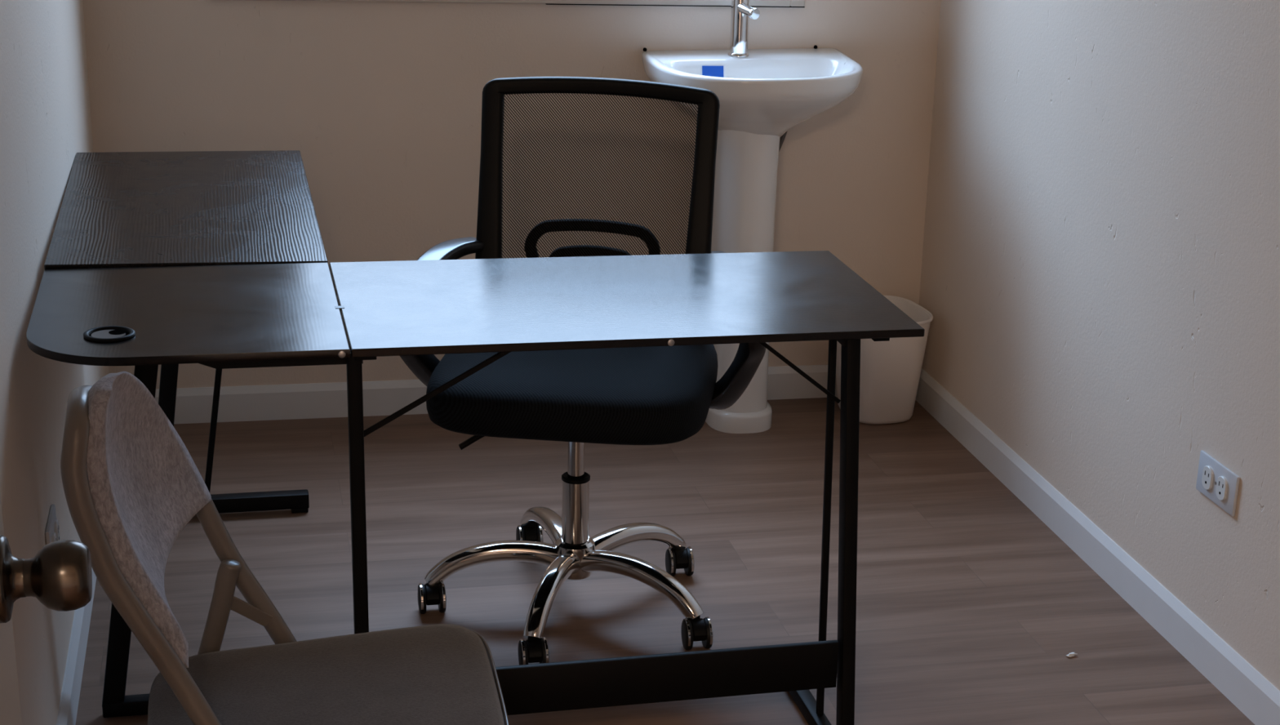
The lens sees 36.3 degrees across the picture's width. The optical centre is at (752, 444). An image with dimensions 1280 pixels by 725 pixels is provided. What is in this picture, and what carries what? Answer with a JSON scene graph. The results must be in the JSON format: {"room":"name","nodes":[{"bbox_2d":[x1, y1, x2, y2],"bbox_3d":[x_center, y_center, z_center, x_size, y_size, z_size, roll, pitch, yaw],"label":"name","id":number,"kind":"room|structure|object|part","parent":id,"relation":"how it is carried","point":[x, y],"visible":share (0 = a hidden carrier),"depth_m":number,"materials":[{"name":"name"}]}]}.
{"room":"doctor's consultation office","nodes":[
{"label":"doctor's consultation office","id":0,"kind":"room"},
{"bbox_2d":[0,0,109,724],"bbox_3d":[-1.007,-0.554,2.343,0.120,2.420,3.773,-3,20,-14],"label":"wall","id":1,"kind":"structure","parent":0,"point":[46,118],"depth_m":2.89,"materials":[{"name":"beige paint"}]},
{"bbox_2d":[0,493,92,724],"bbox_3d":[-0.478,0.088,1.163,0.104,2.018,0.755,-3,20,-14],"label":"door","id":2,"kind":"structure","parent":1,"relation":"in","point":[60,575],"depth_m":1.48,"materials":[{"name":"grey paint"}]},
{"bbox_3d":[-0.539,0.101,1.495,0.058,0.055,0.055,-3,20,-14],"label":"knob","id":3,"kind":"part","parent":2,"relation":"part of","materials":[{"name":"gold metal"}]},
{"bbox_2d":[44,504,60,544],"bbox_3d":[-1.071,0.146,2.982,0.011,0.074,0.118,-3,20,-14],"label":"wall outlet","id":4,"kind":"object","parent":1,"relation":"attached to","point":[52,530],"visible":0.48,"depth_m":2.97,"materials":[{"name":"grey plastic"}]},
{"bbox_2d":[51,532,56,542],"bbox_3d":[-1.062,0.155,2.958,0.005,0.043,0.031,-3,20,-14],"label":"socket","id":5,"kind":"object","parent":4,"relation":"attached to","point":[53,534],"depth_m":2.95,"materials":[{"name":"white plastic"}]},
{"bbox_2d":[53,519,60,540],"bbox_3d":[-1.075,0.137,3.006,0.005,0.043,0.031,-3,20,-14],"label":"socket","id":6,"kind":"object","parent":4,"relation":"attached to","point":[56,528],"depth_m":2.99,"materials":[{"name":"white plastic"}]},
{"bbox_2d":[56,567,96,724],"bbox_3d":[-0.992,0.543,2.749,0.012,0.083,3.773,-3,20,-14],"label":"baseboard","id":7,"kind":"structure","parent":1,"relation":"attached to","point":[71,687],"depth_m":3.20,"materials":[{"name":"paint"}]},
{"bbox_2d":[82,0,941,388],"bbox_3d":[-0.488,-1.239,4.343,2.183,2.420,0.060,-3,20,-14],"label":"wall","id":8,"kind":"structure","parent":0,"point":[380,102],"depth_m":4.46,"materials":[{"name":"beige paint"}]},
{"bbox_2d":[155,364,837,423],"bbox_3d":[-0.528,-0.126,4.699,1.943,0.083,0.012,-3,20,-14],"label":"baseboard","id":9,"kind":"structure","parent":8,"relation":"attached to","point":[380,397],"depth_m":4.57,"materials":[{"name":"paint"}]},
{"bbox_2d":[275,0,804,7],"bbox_3d":[-0.506,-1.631,4.182,1.342,1.336,0.082,-3,20,-14],"label":"window","id":10,"kind":"structure","parent":8,"relation":"in","point":[754,3],"depth_m":4.44,"materials":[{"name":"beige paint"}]},
{"bbox_2d":[75,396,1254,724],"bbox_3d":[-0.068,0.934,2.035,3.200,0.100,6.113,-3,20,-14],"label":"floor","id":11,"kind":"structure","parent":0,"point":[971,609],"depth_m":3.82,"materials":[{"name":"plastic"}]},
{"bbox_2d":[60,371,508,724],"bbox_3d":[-0.540,0.305,2.310,0.484,0.873,0.380,-3,20,-14],"label":"folding chair","id":12,"kind":"object","parent":11,"relation":"on","point":[131,485],"visible":1,"depth_m":2.27,"materials":[{"name":"beige metal"}]},
{"bbox_3d":[-0.729,0.409,2.461,0.184,0.558,0.025,-3,20,-14],"label":"leg","id":13,"kind":"part","parent":12,"relation":"part of","materials":[{"name":"beige metal"}]},
{"bbox_3d":[-0.506,0.304,2.310,0.409,0.033,0.362,-3,20,-14],"label":"seat","id":14,"kind":"part","parent":12,"relation":"part of","materials":[{"name":"brown fabric"}]},
{"bbox_2d":[26,150,924,724],"bbox_3d":[-0.544,-0.027,3.446,1.261,0.731,1.417,-3,20,-15],"label":"desk","id":15,"kind":"object","parent":11,"relation":"on","point":[217,260],"visible":0.9,"depth_m":2.97,"materials":[{"name":"black laminate"}]},
{"bbox_3d":[-0.971,0.093,3.049,0.138,0.698,0.025,-2,20,-13],"label":"leg","id":16,"kind":"part","parent":15,"relation":"part of","materials":[{"name":"black metal"}]},
{"bbox_3d":[-1.147,-0.198,3.843,0.120,0.692,0.024,-3,20,-15],"label":"leg","id":17,"kind":"part","parent":15,"relation":"part of","materials":[{"name":"black metal"}]},
{"bbox_3d":[-1.054,-0.205,3.865,0.107,0.685,0.012,-3,20,-15],"label":"leg rod","id":18,"kind":"part","parent":15,"relation":"part of","materials":[{"name":"black metal"}]},
{"bbox_3d":[-0.660,-0.119,2.677,0.243,0.018,0.025,-3,20,-15],"label":"rail","id":19,"kind":"part","parent":15,"relation":"part of","materials":[{"name":"black metal"}]},
{"bbox_3d":[-0.566,0.207,2.809,0.020,0.713,0.022,-3,20,-15],"label":"leg","id":20,"kind":"part","parent":15,"relation":"part of","materials":[{"name":"black metal"}]},
{"bbox_3d":[-0.215,0.362,2.962,0.718,0.084,0.012,-3,20,-14],"label":"rail","id":21,"kind":"part","parent":15,"relation":"part of","materials":[{"name":"black metal"}]},
{"bbox_3d":[0.118,0.125,3.089,0.031,0.688,0.013,-9,23,-30],"label":"leg rod","id":22,"kind":"part","parent":15,"relation":"part of","materials":[{"name":"black metal"}]},
{"bbox_3d":[0.094,-0.220,3.057,0.025,0.018,0.410,-3,20,-15],"label":"rail","id":23,"kind":"part","parent":15,"relation":"part of","materials":[{"name":"black metal"}]},
{"bbox_3d":[0.147,0.166,2.985,0.046,0.695,0.058,-3,20,-15],"label":"leg","id":24,"kind":"part","parent":15,"relation":"part of","materials":[{"name":"black metal"}]},
{"bbox_2d":[400,76,765,665],"bbox_3d":[-0.314,-0.139,3.477,0.675,0.939,0.602,3,19,3],"label":"office chair","id":25,"kind":"object","parent":11,"relation":"on","point":[652,395],"visible":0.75,"depth_m":3.56,"materials":[{"name":"black fabric"}]},
{"bbox_3d":[-0.563,-0.219,3.536,0.095,0.267,0.316,9,20,18],"label":"armrest","id":26,"kind":"part","parent":25,"relation":"part of","materials":[{"name":"black plastic"}]},
{"bbox_3d":[-0.436,-0.023,3.489,0.178,0.061,0.016,-2,20,-11],"label":"height lever","id":27,"kind":"part","parent":25,"relation":"part of","materials":[{"name":"black plastic"}]},
{"bbox_3d":[-0.473,0.220,3.589,0.259,0.085,0.040,-1,20,-9],"label":"leg","id":28,"kind":"part","parent":25,"relation":"part of","materials":[{"name":"silver metal"}]},
{"bbox_3d":[-0.392,0.168,3.747,0.040,0.086,0.279,-6,21,-23],"label":"leg","id":29,"kind":"part","parent":25,"relation":"part of","materials":[{"name":"silver metal"}]},
{"bbox_3d":[-0.357,0.265,3.475,0.040,0.085,0.261,6,20,10],"label":"leg","id":30,"kind":"part","parent":25,"relation":"part of","materials":[{"name":"silver metal"}]},
{"bbox_3d":[-0.314,-0.123,3.490,0.492,0.090,0.490,3,19,3],"label":"seat","id":31,"kind":"part","parent":25,"relation":"part of","materials":[{"name":"black fabric"}]},
{"bbox_3d":[-0.289,-0.451,3.608,0.439,0.437,0.146,3,19,3],"label":"backrest frame","id":32,"kind":"part","parent":25,"relation":"part of","materials":[{"name":"black plastic"}]},
{"bbox_3d":[-0.289,-0.448,3.601,0.409,0.412,0.126,3,19,3],"label":"backrest","id":33,"kind":"part","parent":25,"relation":"part of","materials":[{"name":"black fabric"}]},
{"bbox_3d":[-0.226,0.190,3.703,0.252,0.085,0.040,-15,26,-41],"label":"leg","id":34,"kind":"part","parent":25,"relation":"part of","materials":[{"name":"silver metal"}]},
{"bbox_3d":[-0.203,0.251,3.535,0.268,0.086,0.040,14,23,30],"label":"leg","id":35,"kind":"part","parent":25,"relation":"part of","materials":[{"name":"silver metal"}]},
{"bbox_3d":[-0.052,-0.188,3.514,0.095,0.267,0.316,-2,20,-13],"label":"armrest","id":36,"kind":"part","parent":25,"relation":"part of","materials":[{"name":"black plastic"}]},
{"bbox_2d":[642,0,862,433],"bbox_3d":[0.007,-0.538,4.480,0.472,1.050,0.403,-3,20,-14],"label":"pedestal sink","id":37,"kind":"object","parent":11,"relation":"on","point":[762,94],"visible":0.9,"depth_m":4.44,"materials":[{"name":"white ceramic"}]},
{"bbox_2d":[702,66,723,77],"bbox_3d":[-0.089,-0.841,4.434,0.050,0.042,0.011,-3,20,-14],"label":"print","id":38,"kind":"object","parent":37,"relation":"attached to","point":[715,71],"depth_m":4.43,"materials":[{"name":"blue paper"}]},
{"bbox_2d":[728,0,759,57],"bbox_3d":[-0.011,-0.969,4.406,0.057,0.190,0.155,-3,20,-14],"label":"faucet","id":39,"kind":"object","parent":37,"relation":"on","point":[741,10],"depth_m":4.45,"materials":[{"name":"silver metal"}]},
{"bbox_2d":[642,48,862,137],"bbox_3d":[0.018,-0.778,4.395,0.472,0.179,0.403,-3,20,-14],"label":"basin","id":40,"kind":"object","parent":37,"relation":"in","point":[760,92],"depth_m":4.33,"materials":[{"name":"white ceramic"}]},
{"bbox_2d":[835,294,933,424],"bbox_3d":[0.308,-0.202,4.746,0.218,0.266,0.258,-5,21,-20],"label":"wastebasket","id":41,"kind":"object","parent":11,"relation":"on","point":[891,370],"visible":0.41,"depth_m":4.66,"materials":[{"name":"white plastic"}]},
{"bbox_2d":[1066,652,1076,657],"bbox_3d":[0.579,0.380,3.522,0.023,0.007,0.010,-12,24,-36],"label":"paper scrap","id":42,"kind":"object","parent":11,"relation":"on","point":[1072,654],"visible":1,"depth_m":3.52,"materials":[{"name":"white paper"}]},
{"bbox_2d":[918,0,1279,690],"bbox_3d":[0.989,-0.647,2.857,0.120,2.420,3.773,-3,20,-14],"label":"wall","id":43,"kind":"structure","parent":0,"point":[1100,282],"depth_m":3.71,"materials":[{"name":"beige paint"}]},
{"bbox_2d":[915,368,1279,724],"bbox_3d":[0.876,0.456,3.230,0.012,0.083,3.773,-3,20,-14],"label":"baseboard","id":44,"kind":"structure","parent":43,"relation":"attached to","point":[1247,689],"depth_m":3.81,"materials":[{"name":"paint"}]},
{"bbox_2d":[1195,450,1239,516],"bbox_3d":[0.813,0.067,3.405,0.011,0.074,0.139,-3,20,-14],"label":"wall outlet","id":45,"kind":"object","parent":43,"relation":"attached to","point":[1220,484],"visible":1,"depth_m":3.39,"materials":[{"name":"grey plastic"}]},
{"bbox_2d":[1201,465,1213,489],"bbox_3d":[0.804,0.059,3.429,0.005,0.043,0.031,-3,20,-14],"label":"socket","id":46,"kind":"object","parent":45,"relation":"attached to","point":[1207,471],"depth_m":3.42,"materials":[{"name":"white plastic"}]},
{"bbox_2d":[1215,475,1227,500],"bbox_3d":[0.817,0.076,3.381,0.005,0.043,0.031,-3,20,-14],"label":"socket","id":47,"kind":"object","parent":45,"relation":"attached to","point":[1221,482],"depth_m":3.38,"materials":[{"name":"white plastic"}]}
]}

